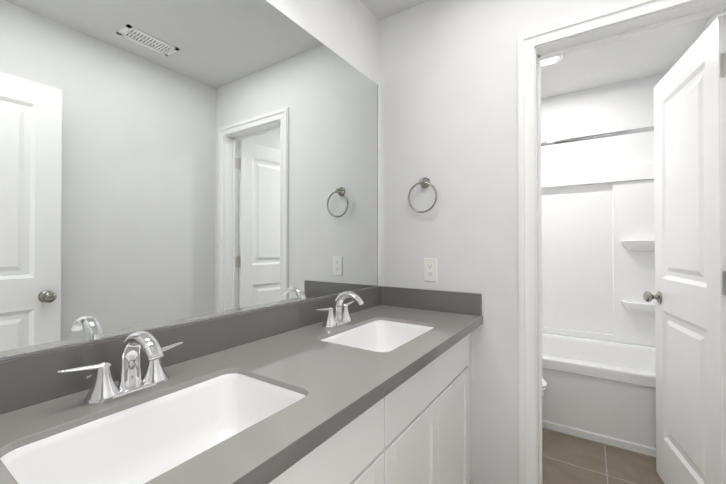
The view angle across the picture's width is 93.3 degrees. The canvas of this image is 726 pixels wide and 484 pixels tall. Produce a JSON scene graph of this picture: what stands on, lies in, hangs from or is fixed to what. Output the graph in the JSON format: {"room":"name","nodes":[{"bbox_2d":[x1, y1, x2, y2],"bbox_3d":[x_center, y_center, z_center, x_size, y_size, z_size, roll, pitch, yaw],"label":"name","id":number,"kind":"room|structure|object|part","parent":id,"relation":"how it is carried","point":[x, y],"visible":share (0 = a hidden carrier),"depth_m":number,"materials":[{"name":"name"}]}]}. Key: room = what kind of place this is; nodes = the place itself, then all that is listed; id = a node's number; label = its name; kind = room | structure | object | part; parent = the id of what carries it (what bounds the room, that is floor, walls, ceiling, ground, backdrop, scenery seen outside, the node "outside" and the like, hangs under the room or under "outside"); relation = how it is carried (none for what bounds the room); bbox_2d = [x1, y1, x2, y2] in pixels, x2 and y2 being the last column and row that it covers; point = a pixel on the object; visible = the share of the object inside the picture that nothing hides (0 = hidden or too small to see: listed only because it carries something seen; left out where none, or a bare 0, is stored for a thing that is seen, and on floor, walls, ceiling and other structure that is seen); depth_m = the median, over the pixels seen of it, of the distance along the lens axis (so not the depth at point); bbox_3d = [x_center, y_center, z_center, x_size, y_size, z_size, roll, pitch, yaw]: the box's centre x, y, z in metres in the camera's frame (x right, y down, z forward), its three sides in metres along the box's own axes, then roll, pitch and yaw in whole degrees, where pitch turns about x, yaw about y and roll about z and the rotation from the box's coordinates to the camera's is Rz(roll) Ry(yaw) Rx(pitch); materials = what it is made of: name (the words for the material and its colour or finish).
{"room":"bathroom","nodes":[
{"label":"bathroom","id":0,"kind":"room"},
{"bbox_2d":[0,0,379,359],"bbox_3d":[0.016,-0.009,1.872,0.100,2.440,3.600,0,-1,33],"label":"wall","id":1,"kind":"structure","parent":0,"point":[348,28],"depth_m":1.63,"materials":[{"name":"paint"}]},
{"bbox_2d":[0,0,377,357],"bbox_3d":[-0.373,-0.317,1.186,0.006,1.095,1.642,0,-1,33],"label":"mirror","id":2,"kind":"object","parent":1,"relation":"attached to","point":[163,163],"visible":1,"depth_m":0.94,"materials":[{"name":"clear glass"}]},
{"bbox_2d":[0,286,481,413],"bbox_3d":[-0.140,0.285,1.038,0.552,0.100,1.680,0,-1,33],"label":"backsplash","id":3,"kind":"structure","parent":1,"relation":"attached to","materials":[{"name":"stone"}]},
{"bbox_2d":[360,0,709,98],"bbox_3d":[0.395,-1.287,0.854,1.864,0.100,4.900,0,-1,33],"label":"ceiling","id":4,"kind":"structure","parent":0,"point":[658,52],"depth_m":2.29,"materials":[{"name":"paint"}]},
{"bbox_2d":[541,55,563,66],"bbox_3d":[1.237,-1.220,2.299,0.190,0.010,0.190,0,-1,33],"label":"recessed light","id":5,"kind":"object","parent":4,"relation":"in","point":[548,62],"visible":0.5,"depth_m":2.31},
{"bbox_2d":[380,0,725,483],"bbox_3d":[0.767,-0.011,1.521,1.500,2.440,0.120,0,-1,33],"label":"wall","id":6,"kind":"structure","parent":0,"point":[442,74],"depth_m":1.66,"materials":[{"name":"paint"}]},
{"bbox_2d":[408,177,436,212],"bbox_3d":[0.304,-0.237,1.726,0.158,0.184,0.050,0,-1,33],"label":"towel ring","id":7,"kind":"object","parent":6,"relation":"attached to","point":[424,182],"visible":1,"depth_m":1.72,"materials":[{"name":"silver metal"}]},
{"bbox_2d":[424,258,436,281],"bbox_3d":[0.339,0.140,1.725,0.070,0.115,0.008,0,-1,33],"label":"electrical outlet plate","id":8,"kind":"object","parent":6,"relation":"attached to","point":[430,269],"visible":1,"depth_m":1.72,"materials":[{"name":"plastic"}]},
{"bbox_2d":[541,126,653,145],"bbox_3d":[1.228,-0.646,2.240,1.523,0.060,0.060,0,-1,33],"label":"curtain rod","id":9,"kind":"object","parent":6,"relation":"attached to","point":[618,133],"visible":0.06,"depth_m":2.09,"materials":[{"name":"silver metal"}]},
{"bbox_2d":[518,0,725,483],"bbox_3d":[1.034,0.152,1.344,0.760,2.110,0.158,0,-1,33],"label":"door frame","id":10,"kind":"structure","parent":6,"relation":"attached to","point":[629,19],"depth_m":1.47,"materials":[{"name":"white wood"}]},
{"bbox_2d":[643,15,725,483],"bbox_3d":[1.432,0.191,1.514,0.165,2.020,0.626,0,0,23],"label":"door","id":11,"kind":"structure","parent":6,"relation":"in","point":[690,189],"depth_m":1.44,"materials":[{"name":"white wood"}]},
{"bbox_3d":[1.538,0.282,1.758,0.165,0.062,0.092,0,0,23],"label":"knob","id":12,"kind":"part","parent":11,"relation":"part of","materials":[{"name":"silver metal"}]},
{"bbox_3d":[1.317,0.153,1.230,0.040,1.688,0.013,0,0,23],"label":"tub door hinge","id":13,"kind":"part","parent":11,"relation":"part of","materials":[{"name":"white wood"}]},
{"bbox_2d":[542,428,663,483],"bbox_3d":[0.395,1.253,0.834,1.864,0.100,4.900,0,-1,33],"label":"floor","id":14,"kind":"structure","parent":0,"point":[568,459],"depth_m":1.88,"materials":[{"name":"tile"}]},
{"bbox_2d":[256,326,478,483],"bbox_3d":[-0.152,0.780,1.045,0.519,0.850,1.676,0,-1,33],"label":"bathroom vanity","id":15,"kind":"object","parent":14,"relation":"on","point":[418,431],"depth_m":1.01,"materials":[{"name":"wood"}]},
{"bbox_2d":[0,302,482,483],"bbox_3d":[-0.139,0.345,1.037,0.555,0.020,1.680,0,-1,33],"label":"countertop","id":16,"kind":"structure","parent":15,"relation":"on","point":[342,379],"depth_m":0.79,"materials":[{"name":"grey stone"}]},
{"bbox_2d":[52,330,187,405],"bbox_3d":[-0.484,0.263,0.744,0.153,0.138,0.249,0,-1,33],"label":"faucet","id":17,"kind":"object","parent":16,"relation":"on","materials":[{"name":"silver metal"}]},
{"bbox_2d":[0,366,311,483],"bbox_3d":[-0.351,0.418,0.656,0.350,0.156,0.504,0,-1,33],"label":"sink","id":18,"kind":"object","parent":16,"relation":"in","point":[130,443],"depth_m":0.72,"materials":[{"name":"white ceramic"}]},
{"bbox_2d":[312,290,367,329],"bbox_3d":[-0.064,0.268,1.383,0.153,0.138,0.249,0,-1,33],"label":"faucet","id":19,"kind":"object","parent":16,"relation":"on","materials":[{"name":"silver metal"}]},
{"bbox_2d":[320,318,431,353],"bbox_3d":[0.070,0.423,1.295,0.350,0.156,0.503,0,-1,33],"label":"sink","id":20,"kind":"object","parent":16,"relation":"in","point":[385,334],"depth_m":1.47,"materials":[{"name":"white ceramic"}]},
{"bbox_2d":[542,378,546,397],"bbox_3d":[0.700,0.826,2.098,0.753,0.775,0.470,0,-1,33],"label":"toilet","id":21,"kind":"object","parent":14,"relation":"on","point":[544,384],"visible":0.04,"depth_m":1.88,"materials":[{"name":"ceramic"}]},
{"bbox_2d":[541,161,655,456],"bbox_3d":[1.420,0.316,2.525,1.520,1.800,0.758,0,-1,33],"label":"bathtub","id":22,"kind":"object","parent":14,"relation":"on","point":[598,311],"visible":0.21,"depth_m":2.56,"materials":[{"name":"plastic"}]}
]}

